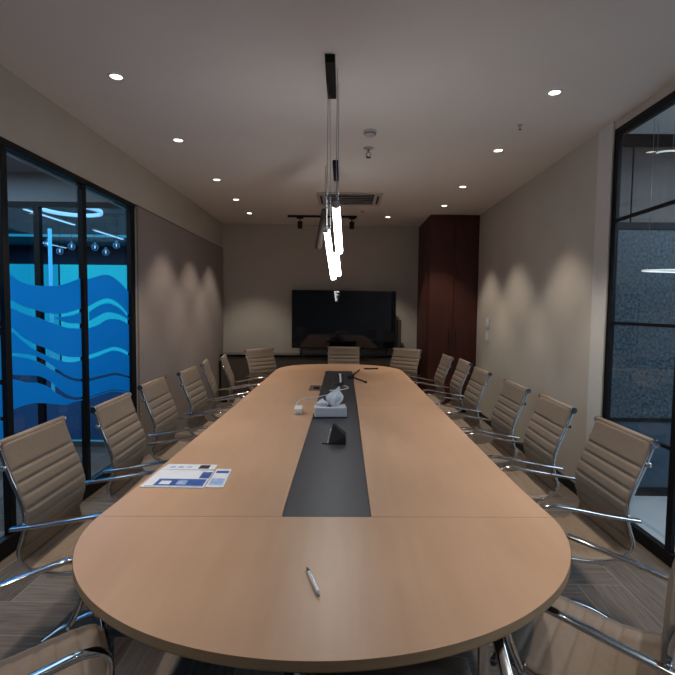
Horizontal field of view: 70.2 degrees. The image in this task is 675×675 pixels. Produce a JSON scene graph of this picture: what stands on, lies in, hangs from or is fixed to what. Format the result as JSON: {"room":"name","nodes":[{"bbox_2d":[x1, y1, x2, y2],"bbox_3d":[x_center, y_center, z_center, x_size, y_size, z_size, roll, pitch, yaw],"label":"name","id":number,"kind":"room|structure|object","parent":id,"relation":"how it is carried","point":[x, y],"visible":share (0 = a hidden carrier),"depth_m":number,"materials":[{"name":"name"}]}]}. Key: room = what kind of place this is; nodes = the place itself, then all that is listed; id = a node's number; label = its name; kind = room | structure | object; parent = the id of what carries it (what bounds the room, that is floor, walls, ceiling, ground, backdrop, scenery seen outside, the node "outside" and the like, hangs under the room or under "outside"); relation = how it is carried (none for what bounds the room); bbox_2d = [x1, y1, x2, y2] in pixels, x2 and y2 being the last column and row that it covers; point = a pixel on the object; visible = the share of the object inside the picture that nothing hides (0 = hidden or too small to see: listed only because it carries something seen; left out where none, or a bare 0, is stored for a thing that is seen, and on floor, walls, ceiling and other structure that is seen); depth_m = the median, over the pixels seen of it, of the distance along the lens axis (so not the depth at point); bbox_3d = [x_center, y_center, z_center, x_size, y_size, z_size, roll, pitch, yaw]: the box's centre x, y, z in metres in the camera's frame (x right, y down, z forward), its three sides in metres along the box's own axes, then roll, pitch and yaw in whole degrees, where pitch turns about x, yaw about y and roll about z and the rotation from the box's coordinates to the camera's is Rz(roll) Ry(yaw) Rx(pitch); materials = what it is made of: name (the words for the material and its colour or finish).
{"room":"conference room","nodes":[
{"label":"conference room","id":0,"kind":"room"},
{"bbox_2d":[7,172,113,201],"bbox_3d":[-4.450,-1.593,5.060,4.945,0.300,0.060,1,3,1],"label":"wall","id":1,"kind":"structure","parent":0,"point":[21,186],"depth_m":5.01,"materials":[{"name":"grey paint"}]},
{"bbox_2d":[8,201,125,446],"bbox_3d":[-4.468,-0.145,5.144,4.945,2.600,0.060,1,3,1],"label":"window","id":2,"kind":"structure","parent":1,"relation":"in","point":[37,206],"depth_m":5.06,"materials":[{"name":"black metal"}]},
{"bbox_2d":[9,246,126,369],"bbox_3d":[-6.892,-0.686,11.313,9.945,2.900,0.100,1,3,1],"label":"wall","id":3,"kind":"structure","parent":0,"point":[17,254],"depth_m":11.18,"materials":[{"name":"paint"}]},
{"bbox_2d":[10,264,127,368],"bbox_3d":[-6.925,-0.485,11.300,9.860,2.460,0.070,1,3,1],"label":"window","id":4,"kind":"structure","parent":3,"relation":"in","point":[62,274],"depth_m":11.25,"materials":[{"name":"blue glass"}]},
{"bbox_2d":[0,64,222,417],"bbox_3d":[-1.991,-0.145,3.096,0.055,2.900,10.150,1,3,1],"label":"wall","id":5,"kind":"structure","parent":0,"point":[29,119],"depth_m":3.74,"materials":[{"name":"paint"}]},
{"bbox_2d":[0,136,136,561],"bbox_3d":[-2.017,0.162,1.351,0.060,2.490,6.630,1,3,1],"label":"window","id":6,"kind":"structure","parent":5,"relation":"in","point":[83,292],"depth_m":3.52,"materials":[{"name":"blue glass"}]},
{"bbox_2d":[135,204,220,247],"bbox_3d":[-1.909,-1.362,6.230,0.006,0.015,3.290,1,3,1],"label":"trim","id":7,"kind":"structure","parent":5,"relation":"attached to","point":[135,204],"depth_m":5.57,"materials":[{"name":"black metal"}]},
{"bbox_2d":[136,206,222,456],"bbox_3d":[-1.917,-0.119,6.307,0.018,2.475,3.280,1,3,1],"label":"acoustic panel","id":8,"kind":"object","parent":5,"relation":"attached to","point":[180,272],"visible":0.66,"depth_m":5.68,"materials":[{"name":"fabric"}]},
{"bbox_2d":[223,223,418,353],"bbox_3d":[0.077,-0.414,8.124,4.160,2.900,0.370,1,3,1],"label":"wall","id":9,"kind":"structure","parent":0,"point":[263,264],"depth_m":8.00,"materials":[{"name":"paint"}]},
{"bbox_2d":[0,370,666,674],"bbox_3d":[-2.463,1.235,4.710,19.000,0.064,13.200,1,3,1],"label":"floor","id":10,"kind":"structure","parent":0,"point":[26,416],"depth_m":6.07,"materials":[{"name":"carpet"}]},
{"bbox_2d":[48,228,54,390],"bbox_3d":[-4.765,-0.406,7.998,0.058,2.780,0.058,1,3,1],"label":"column","id":11,"kind":"structure","parent":10,"relation":"on","point":[50,266],"depth_m":7.94,"materials":[{"name":"teal"}]},
{"bbox_2d":[0,400,670,674],"bbox_3d":[-2.471,1.296,3.186,9.020,0.001,10.150,1,3,1],"label":"floor","id":12,"kind":"structure","parent":0,"point":[642,607],"depth_m":2.51,"materials":[{"name":"wood"}]},
{"bbox_2d":[0,557,115,674],"bbox_3d":[-0.918,0.947,1.295,0.580,0.956,0.544,-2,4,-33],"label":"chair","id":13,"kind":"object","parent":12,"relation":"on","point":[84,650],"visible":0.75,"depth_m":1.48,"materials":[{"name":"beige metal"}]},
{"bbox_2d":[0,415,155,652],"bbox_3d":[-1.126,0.890,2.224,0.580,0.956,0.544,1,3,0],"label":"chair","id":14,"kind":"object","parent":12,"relation":"on","point":[41,463],"visible":0.58,"depth_m":2.14,"materials":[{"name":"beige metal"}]},
{"bbox_2d":[89,392,197,502],"bbox_3d":[-1.092,0.849,2.927,0.580,0.956,0.544,1,3,-1],"label":"chair","id":15,"kind":"object","parent":12,"relation":"on","point":[121,430],"visible":0.41,"depth_m":2.83,"materials":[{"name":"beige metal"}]},
{"bbox_2d":[137,376,225,460],"bbox_3d":[-1.138,0.805,3.677,0.580,0.956,0.544,1,3,0],"label":"chair","id":16,"kind":"object","parent":12,"relation":"on","point":[157,397],"visible":0.5,"depth_m":3.59,"materials":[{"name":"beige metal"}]},
{"bbox_2d":[176,366,244,434],"bbox_3d":[-1.095,0.764,4.385,0.580,0.956,0.544,1,3,1],"label":"chair","id":17,"kind":"object","parent":12,"relation":"on","point":[191,382],"visible":0.54,"depth_m":4.30,"materials":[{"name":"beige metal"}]},
{"bbox_2d":[200,359,254,418],"bbox_3d":[-1.126,0.723,5.080,0.580,0.956,0.544,0,3,-10],"label":"chair","id":18,"kind":"object","parent":12,"relation":"on","point":[207,372],"visible":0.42,"depth_m":4.88,"materials":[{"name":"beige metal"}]},
{"bbox_2d":[219,354,266,405],"bbox_3d":[-1.069,0.690,5.659,0.580,0.956,0.544,0,3,-8],"label":"chair","id":19,"kind":"object","parent":12,"relation":"on","point":[225,364],"visible":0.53,"depth_m":5.47,"materials":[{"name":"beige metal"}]},
{"bbox_2d":[244,348,276,390],"bbox_3d":[-0.893,0.643,6.496,0.580,0.956,0.544,4,5,43],"label":"chair","id":20,"kind":"object","parent":12,"relation":"on","point":[261,362],"visible":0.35,"depth_m":6.57,"materials":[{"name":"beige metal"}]},
{"bbox_2d":[220,352,417,401],"bbox_3d":[-0.284,0.659,7.901,3.190,0.775,0.392,1,3,-3],"label":"credenza","id":21,"kind":"object","parent":12,"relation":"on","point":[237,361],"visible":0.23,"depth_m":7.68,"materials":[{"name":"grey laminate"}]},
{"bbox_2d":[292,290,395,354],"bbox_3d":[0.102,-0.245,7.858,1.700,1.045,0.180,1,3,0],"label":"television","id":22,"kind":"object","parent":21,"relation":"on","point":[320,318],"visible":0.87,"depth_m":7.83,"materials":[{"name":"black plastic"}]},
{"bbox_2d":[397,320,400,347],"bbox_3d":[1.024,-0.053,7.762,0.060,0.449,0.324,1,3,-3],"label":"speaker","id":23,"kind":"object","parent":21,"relation":"on","point":[398,321],"visible":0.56,"depth_m":7.76},
{"bbox_2d":[72,364,570,672],"bbox_3d":[-0.015,0.910,3.882,1.668,0.750,5.658,1,3,1],"label":"conference table","id":24,"kind":"object","parent":12,"relation":"on","point":[417,547],"visible":0.98,"depth_m":1.55,"materials":[{"name":"brown wood"}]},
{"bbox_2d":[140,470,213,487],"bbox_3d":[-0.699,0.626,2.131,0.270,0.005,0.215,1,3,1],"label":"brochure","id":25,"kind":"object","parent":24,"relation":"on","point":[162,478],"visible":1,"depth_m":2.11,"materials":[{"name":"white paper"}]},
{"bbox_2d":[161,464,216,469],"bbox_3d":[-0.702,0.617,2.284,0.250,0.003,0.080,1,3,1],"label":"leaflet","id":26,"kind":"object","parent":24,"relation":"on","point":[169,466],"visible":1,"depth_m":2.28,"materials":[{"name":"white paper"}]},
{"bbox_2d":[198,465,210,468],"bbox_3d":[-0.632,0.617,2.286,0.050,0.001,0.052,1,3,1],"label":"photo","id":27,"kind":"object","parent":26,"relation":"on","point":[199,466],"depth_m":2.29},
{"bbox_2d":[205,469,231,487],"bbox_3d":[-0.526,0.627,2.147,0.076,0.003,0.233,1,3,-2],"label":"brochure","id":28,"kind":"object","parent":24,"relation":"on","point":[219,478],"visible":1,"depth_m":2.13,"materials":[{"name":"white paper"}]},
{"bbox_2d":[294,405,302,414],"bbox_3d":[-0.285,0.530,3.509,0.060,0.045,0.134,1,3,-2],"label":"power adapter","id":29,"kind":"object","parent":24,"relation":"on","point":[298,409],"visible":1,"depth_m":3.45,"materials":[{"name":"white plastic"}]},
{"bbox_2d":[306,567,319,595],"bbox_3d":[-0.069,0.676,1.336,0.011,0.012,0.144,0,3,-17],"label":"pen","id":30,"kind":"object","parent":24,"relation":"on","point":[310,575],"visible":1,"depth_m":1.32,"materials":[{"name":"white plastic"}]},
{"bbox_2d":[309,385,320,390],"bbox_3d":[-0.216,0.481,4.589,0.104,0.018,0.248,1,3,1],"label":"power outlet","id":31,"kind":"object","parent":24,"relation":"on","point":[316,387],"visible":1,"depth_m":4.56,"materials":[{"name":"black plastic"}]},
{"bbox_2d":[296,385,348,404],"bbox_3d":[-0.152,0.505,4.186,0.168,0.019,1.250,2,4,21],"label":"cable","id":32,"kind":"object","parent":24,"relation":"on","point":[343,385],"visible":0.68,"depth_m":4.15,"materials":[{"name":"white plastic"}]},
{"bbox_2d":[313,387,346,417],"bbox_3d":[-0.052,0.454,3.413,0.236,0.213,0.130,0,3,-5],"label":"tissue box","id":33,"kind":"object","parent":24,"relation":"on","point":[331,408],"visible":1,"depth_m":3.37,"materials":[{"name":"white paper"}]},
{"bbox_2d":[322,423,345,444],"bbox_3d":[-0.017,0.546,2.761,0.137,0.106,0.129,1,3,1],"label":"stand","id":34,"kind":"object","parent":24,"relation":"on","point":[337,436],"visible":1,"depth_m":2.72,"materials":[{"name":"black plastic"}]},
{"bbox_2d":[331,373,343,385],"bbox_3d":[0.001,0.422,4.893,0.137,0.105,0.217,1,3,1],"label":"phone","id":35,"kind":"object","parent":24,"relation":"on","point":[338,380],"visible":1,"depth_m":4.83,"materials":[{"name":"black plastic"}]},
{"bbox_2d":[348,369,366,382],"bbox_3d":[0.215,0.428,5.461,0.197,0.031,0.986,1,3,1],"label":"tripod","id":36,"kind":"object","parent":24,"relation":"on","point":[352,375],"visible":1,"depth_m":5.28,"materials":[{"name":"black plastic"}]},
{"bbox_2d":[327,346,360,364],"bbox_3d":[0.086,0.629,6.942,0.544,0.956,0.580,1,3,1],"label":"chair","id":37,"kind":"object","parent":12,"relation":"on","point":[336,355],"visible":0.2,"depth_m":7.14,"materials":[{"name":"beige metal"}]},
{"bbox_2d":[282,638,512,674],"bbox_3d":[0.139,1.026,1.070,0.544,0.850,0.714,1,3,1],"label":"chair","id":38,"kind":"object","parent":12,"relation":"on","point":[452,665],"visible":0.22,"depth_m":1.34,"materials":[{"name":"silver metal"}]},
{"bbox_2d":[390,348,422,385],"bbox_3d":[0.824,0.647,6.778,0.544,0.956,0.580,4,4,42],"label":"chair","id":39,"kind":"object","parent":12,"relation":"on","point":[405,360],"visible":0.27,"depth_m":6.87,"materials":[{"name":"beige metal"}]},
{"bbox_2d":[407,354,453,403],"bbox_3d":[1.093,0.697,5.988,0.580,0.956,0.544,1,3,0],"label":"chair","id":40,"kind":"object","parent":12,"relation":"on","point":[444,366],"visible":0.39,"depth_m":5.91,"materials":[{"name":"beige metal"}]},
{"bbox_2d":[415,358,472,415],"bbox_3d":[1.156,0.731,5.418,0.580,0.956,0.544,1,3,1],"label":"chair","id":41,"kind":"object","parent":12,"relation":"on","point":[461,372],"visible":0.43,"depth_m":5.32,"materials":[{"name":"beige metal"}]},
{"bbox_2d":[416,215,479,411],"bbox_3d":[1.691,-0.361,7.563,0.715,2.898,1.114,1,3,1],"label":"wardrobe","id":42,"kind":"object","parent":12,"relation":"on","point":[448,253],"visible":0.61,"depth_m":7.02,"materials":[{"name":"brown wood"}]},
{"bbox_2d":[426,366,491,433],"bbox_3d":[1.107,0.777,4.620,0.580,0.956,0.544,1,3,1],"label":"chair","id":43,"kind":"object","parent":12,"relation":"on","point":[478,381],"visible":0.45,"depth_m":4.54,"materials":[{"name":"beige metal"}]},
{"bbox_2d":[445,379,530,465],"bbox_3d":[1.106,0.828,3.741,0.580,0.956,0.544,1,3,1],"label":"chair","id":44,"kind":"object","parent":12,"relation":"on","point":[511,400],"visible":0.48,"depth_m":3.67,"materials":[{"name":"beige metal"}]},
{"bbox_2d":[466,393,576,502],"bbox_3d":[1.108,0.868,3.072,0.580,0.956,0.544,1,3,2],"label":"chair","id":45,"kind":"object","parent":12,"relation":"on","point":[548,425],"visible":0.51,"depth_m":2.98,"materials":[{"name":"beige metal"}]},
{"bbox_2d":[500,416,659,617],"bbox_3d":[1.120,0.908,2.374,0.580,0.956,0.544,1,3,1],"label":"chair","id":46,"kind":"object","parent":12,"relation":"on","point":[615,458],"visible":0.55,"depth_m":2.29,"materials":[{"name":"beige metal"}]},
{"bbox_2d":[489,532,674,674],"bbox_3d":[0.855,0.954,1.534,0.580,0.956,0.544,3,4,37],"label":"chair","id":47,"kind":"object","parent":12,"relation":"on","point":[569,638],"visible":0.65,"depth_m":1.53,"materials":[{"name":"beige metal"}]},
{"bbox_2d":[0,0,674,246],"bbox_3d":[-2.427,-1.738,4.536,19.000,0.100,13.200,1,3,1],"label":"ceiling","id":48,"kind":"structure","parent":0,"point":[443,85],"depth_m":3.04,"materials":[{"name":"paint"}]},
{"bbox_2d":[22,208,32,212],"bbox_3d":[-4.322,-1.779,6.656,0.050,0.056,0.212,1,3,1],"label":"linear pendant","id":49,"kind":"object","parent":48,"relation":"attached to","point":[26,209],"depth_m":6.70,"materials":[{"name":"metal"}]},
{"bbox_2d":[43,241,66,247],"bbox_3d":[-6.206,-2.046,10.474,0.050,0.070,1.000,1,3,1],"label":"linear pendant","id":50,"kind":"object","parent":48,"relation":"attached to","point":[44,242],"visible":0.54,"depth_m":10.56,"materials":[{"name":"metal"}]},
{"bbox_2d":[42,212,75,224],"bbox_3d":[-4.313,-1.824,7.416,0.050,0.058,0.864,1,3,1],"label":"linear pendant","id":51,"kind":"object","parent":48,"relation":"attached to","point":[52,217],"depth_m":7.38,"materials":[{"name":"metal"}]},
{"bbox_2d":[56,232,63,254],"bbox_3d":[-4.619,-1.647,7.974,0.110,0.535,0.110,1,3,1],"label":"globe pendant","id":52,"kind":"object","parent":48,"relation":"hanging from","point":[59,232],"visible":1,"depth_m":7.97,"materials":[{"name":"clear glass"}]},
{"bbox_2d":[9,234,125,237],"bbox_3d":[-4.769,-1.977,9.339,5.400,0.040,0.060,1,3,1],"label":"ceiling light strip","id":53,"kind":"object","parent":48,"relation":"attached to","point":[31,235],"visible":0.44,"depth_m":9.31,"materials":[{"name":"teal"}]},
{"bbox_2d":[42,208,102,217],"bbox_3d":[-3.526,-1.734,6.353,0.752,0.146,0.792,1,3,1],"label":"pendant","id":54,"kind":"object","parent":48,"relation":"hanging from","point":[100,212],"visible":0.48,"depth_m":6.58,"materials":[{"name":"blue"}]},
{"bbox_2d":[91,222,98,250],"bbox_3d":[-4.029,-1.675,7.965,0.110,0.465,0.110,1,3,1],"label":"globe pendant","id":55,"kind":"object","parent":48,"relation":"hanging from","point":[94,222],"visible":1,"depth_m":7.96,"materials":[{"name":"clear glass"}]},
{"bbox_2d":[102,225,108,255],"bbox_3d":[-3.849,-1.632,7.965,0.110,0.545,0.110,1,3,1],"label":"globe pendant","id":56,"kind":"object","parent":48,"relation":"hanging from","point":[105,225],"visible":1,"depth_m":7.96,"materials":[{"name":"clear glass"}]},
{"bbox_2d":[92,228,123,239],"bbox_3d":[-4.235,-1.930,8.904,0.050,0.070,1.100,1,3,1],"label":"linear pendant","id":57,"kind":"object","parent":48,"relation":"attached to","point":[96,229],"visible":0.99,"depth_m":8.83,"materials":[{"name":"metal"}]},
{"bbox_2d":[108,72,124,80],"bbox_3d":[-1.337,-1.575,2.900,0.094,0.006,0.094,1,3,1],"label":"recessed light","id":58,"kind":"object","parent":48,"relation":"in","point":[115,76],"visible":1,"depth_m":2.90,"materials":[{"name":"white plastic"}]},
{"bbox_2d":[172,138,183,141],"bbox_3d":[-1.324,-1.639,3.988,0.094,0.006,0.094,1,3,1],"label":"recessed light","id":59,"kind":"object","parent":48,"relation":"in","point":[173,139],"visible":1,"depth_m":3.98,"materials":[{"name":"white plastic"}]},
{"bbox_2d":[288,215,356,217],"bbox_3d":[-0.226,-1.796,7.131,1.030,0.032,0.038,1,3,1],"label":"rail","id":60,"kind":"object","parent":48,"relation":"attached to","point":[303,216],"visible":0.91,"depth_m":7.12,"materials":[{"name":"black metal"}]},
{"bbox_2d":[297,217,303,228],"bbox_3d":[-0.557,-1.700,7.140,0.100,0.174,0.074,1,3,1],"label":"track spotlight","id":61,"kind":"object","parent":60,"relation":"attached to","point":[300,223],"visible":1,"depth_m":7.11,"materials":[{"name":"black metal"}]},
{"bbox_2d":[349,218,354,229],"bbox_3d":[0.213,-1.690,7.132,0.100,0.174,0.074,1,3,1],"label":"track spotlight","id":62,"kind":"object","parent":60,"relation":"attached to","point":[351,224],"visible":1,"depth_m":7.11,"materials":[{"name":"black metal"}]},
{"bbox_2d":[315,160,340,276],"bbox_3d":[-0.092,-1.143,4.793,0.272,1.060,0.580,1,3,1],"label":"pendant","id":63,"kind":"object","parent":48,"relation":"hanging from","point":[322,223],"visible":0.75,"depth_m":4.69,"materials":[{"name":"black metal"}]},
{"bbox_2d":[323,54,342,280],"bbox_3d":[-0.021,-0.960,2.922,0.121,1.204,0.544,1,3,1],"label":"pendant","id":64,"kind":"object","parent":48,"relation":"hanging from","point":[330,66],"visible":1,"depth_m":2.88,"materials":[{"name":"black metal"}]},
{"bbox_2d":[316,192,382,205],"bbox_3d":[0.151,-1.734,6.048,0.800,0.025,0.680,1,3,1],"label":"air conditioner cassette","id":65,"kind":"object","parent":48,"relation":"attached to","point":[345,199],"visible":1,"depth_m":5.99,"materials":[{"name":"white plastic"}]},
{"bbox_2d":[363,146,373,158],"bbox_3d":[0.267,-1.589,4.131,0.092,0.083,0.092,1,3,1],"label":"sprinkler","id":66,"kind":"object","parent":48,"relation":"attached to","point":[368,148],"visible":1,"depth_m":4.12,"materials":[{"name":"grey metal"}]},
{"bbox_2d":[363,129,376,137],"bbox_3d":[0.253,-1.586,3.741,0.104,0.045,0.104,1,3,1],"label":"smoke detector","id":67,"kind":"object","parent":48,"relation":"attached to","point":[369,133],"visible":1,"depth_m":3.71,"materials":[{"name":"white plastic"}]},
{"bbox_2d":[493,148,503,152],"bbox_3d":[1.388,-1.615,4.147,0.094,0.006,0.094,1,3,1],"label":"recessed light","id":68,"kind":"object","parent":48,"relation":"in","point":[498,149],"visible":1,"depth_m":4.15,"materials":[{"name":"white plastic"}]},
{"bbox_2d":[547,89,562,95],"bbox_3d":[1.375,-1.550,3.038,0.094,0.006,0.094,1,3,1],"label":"recessed light","id":69,"kind":"object","parent":48,"relation":"in","point":[554,92],"visible":1,"depth_m":3.04,"materials":[{"name":"white plastic"}]},
{"bbox_2d":[641,120,674,272],"bbox_3d":[2.733,-1.033,3.463,1.007,1.116,0.247,1,3,1],"label":"pendant","id":70,"kind":"object","parent":48,"relation":"hanging from","point":[647,270],"visible":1,"depth_m":3.52,"materials":[{"name":"white"}]},
{"bbox_2d":[656,120,674,153],"bbox_3d":[2.480,-1.488,3.563,0.177,0.226,0.054,1,3,1],"label":"light","id":71,"kind":"object","parent":48,"relation":"hanging from","point":[674,120],"visible":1,"depth_m":3.55,"materials":[{"name":"white"}]},
{"bbox_2d":[476,80,674,482],"bbox_3d":[2.016,-0.094,3.051,0.040,2.900,10.150,1,3,1],"label":"wall","id":72,"kind":"structure","parent":0,"point":[536,244],"depth_m":4.67,"materials":[{"name":"paint"}]},
{"bbox_2d":[485,331,488,341],"bbox_3d":[2.028,-0.015,6.506,0.012,0.140,0.140,1,3,1],"label":"wall switch","id":73,"kind":"object","parent":72,"relation":"attached to","point":[487,332],"visible":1,"depth_m":6.48,"materials":[{"name":"white plastic"}]},
{"bbox_2d":[486,318,489,327],"bbox_3d":[2.030,-0.195,6.496,0.012,0.140,0.140,1,3,1],"label":"wall switch","id":74,"kind":"object","parent":72,"relation":"attached to","point":[487,319],"visible":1,"depth_m":6.48,"materials":[{"name":"white plastic"}]},
{"bbox_2d":[479,412,576,494],"bbox_3d":[2.001,1.177,5.479,0.012,0.080,3.250,1,3,1],"label":"baseboard","id":75,"kind":"structure","parent":72,"relation":"attached to","point":[569,484],"depth_m":4.26,"materials":[{"name":"black metal"}]},
{"bbox_2d":[586,121,614,443],"bbox_3d":[2.018,-0.130,3.675,0.052,2.900,0.200,1,3,1],"label":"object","id":76,"kind":"structure","parent":72,"relation":"attached to","point":[606,151],"depth_m":3.64,"materials":[{"name":"paint"}]},
{"bbox_2d":[603,91,674,567],"bbox_3d":[1.998,0.069,0.782,0.060,2.840,5.601,1,3,1],"label":"window","id":77,"kind":"structure","parent":72,"relation":"in","point":[665,552],"depth_m":3.25,"materials":[{"name":"black metal"}]},
{"bbox_3d":[4.597,-0.164,3.942,5.100,3.000,0.100,1,3,1],"label":"wall","id":78,"kind":"structure","parent":0,"visible":0},
{"bbox_2d":[610,134,674,495],"bbox_3d":[4.592,-0.126,3.879,5.092,2.930,0.030,1,3,1],"label":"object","id":79,"kind":"object","parent":78,"relation":"attached to","point":[643,356],"visible":0.56,"depth_m":3.89,"materials":[{"name":"grey stone"}]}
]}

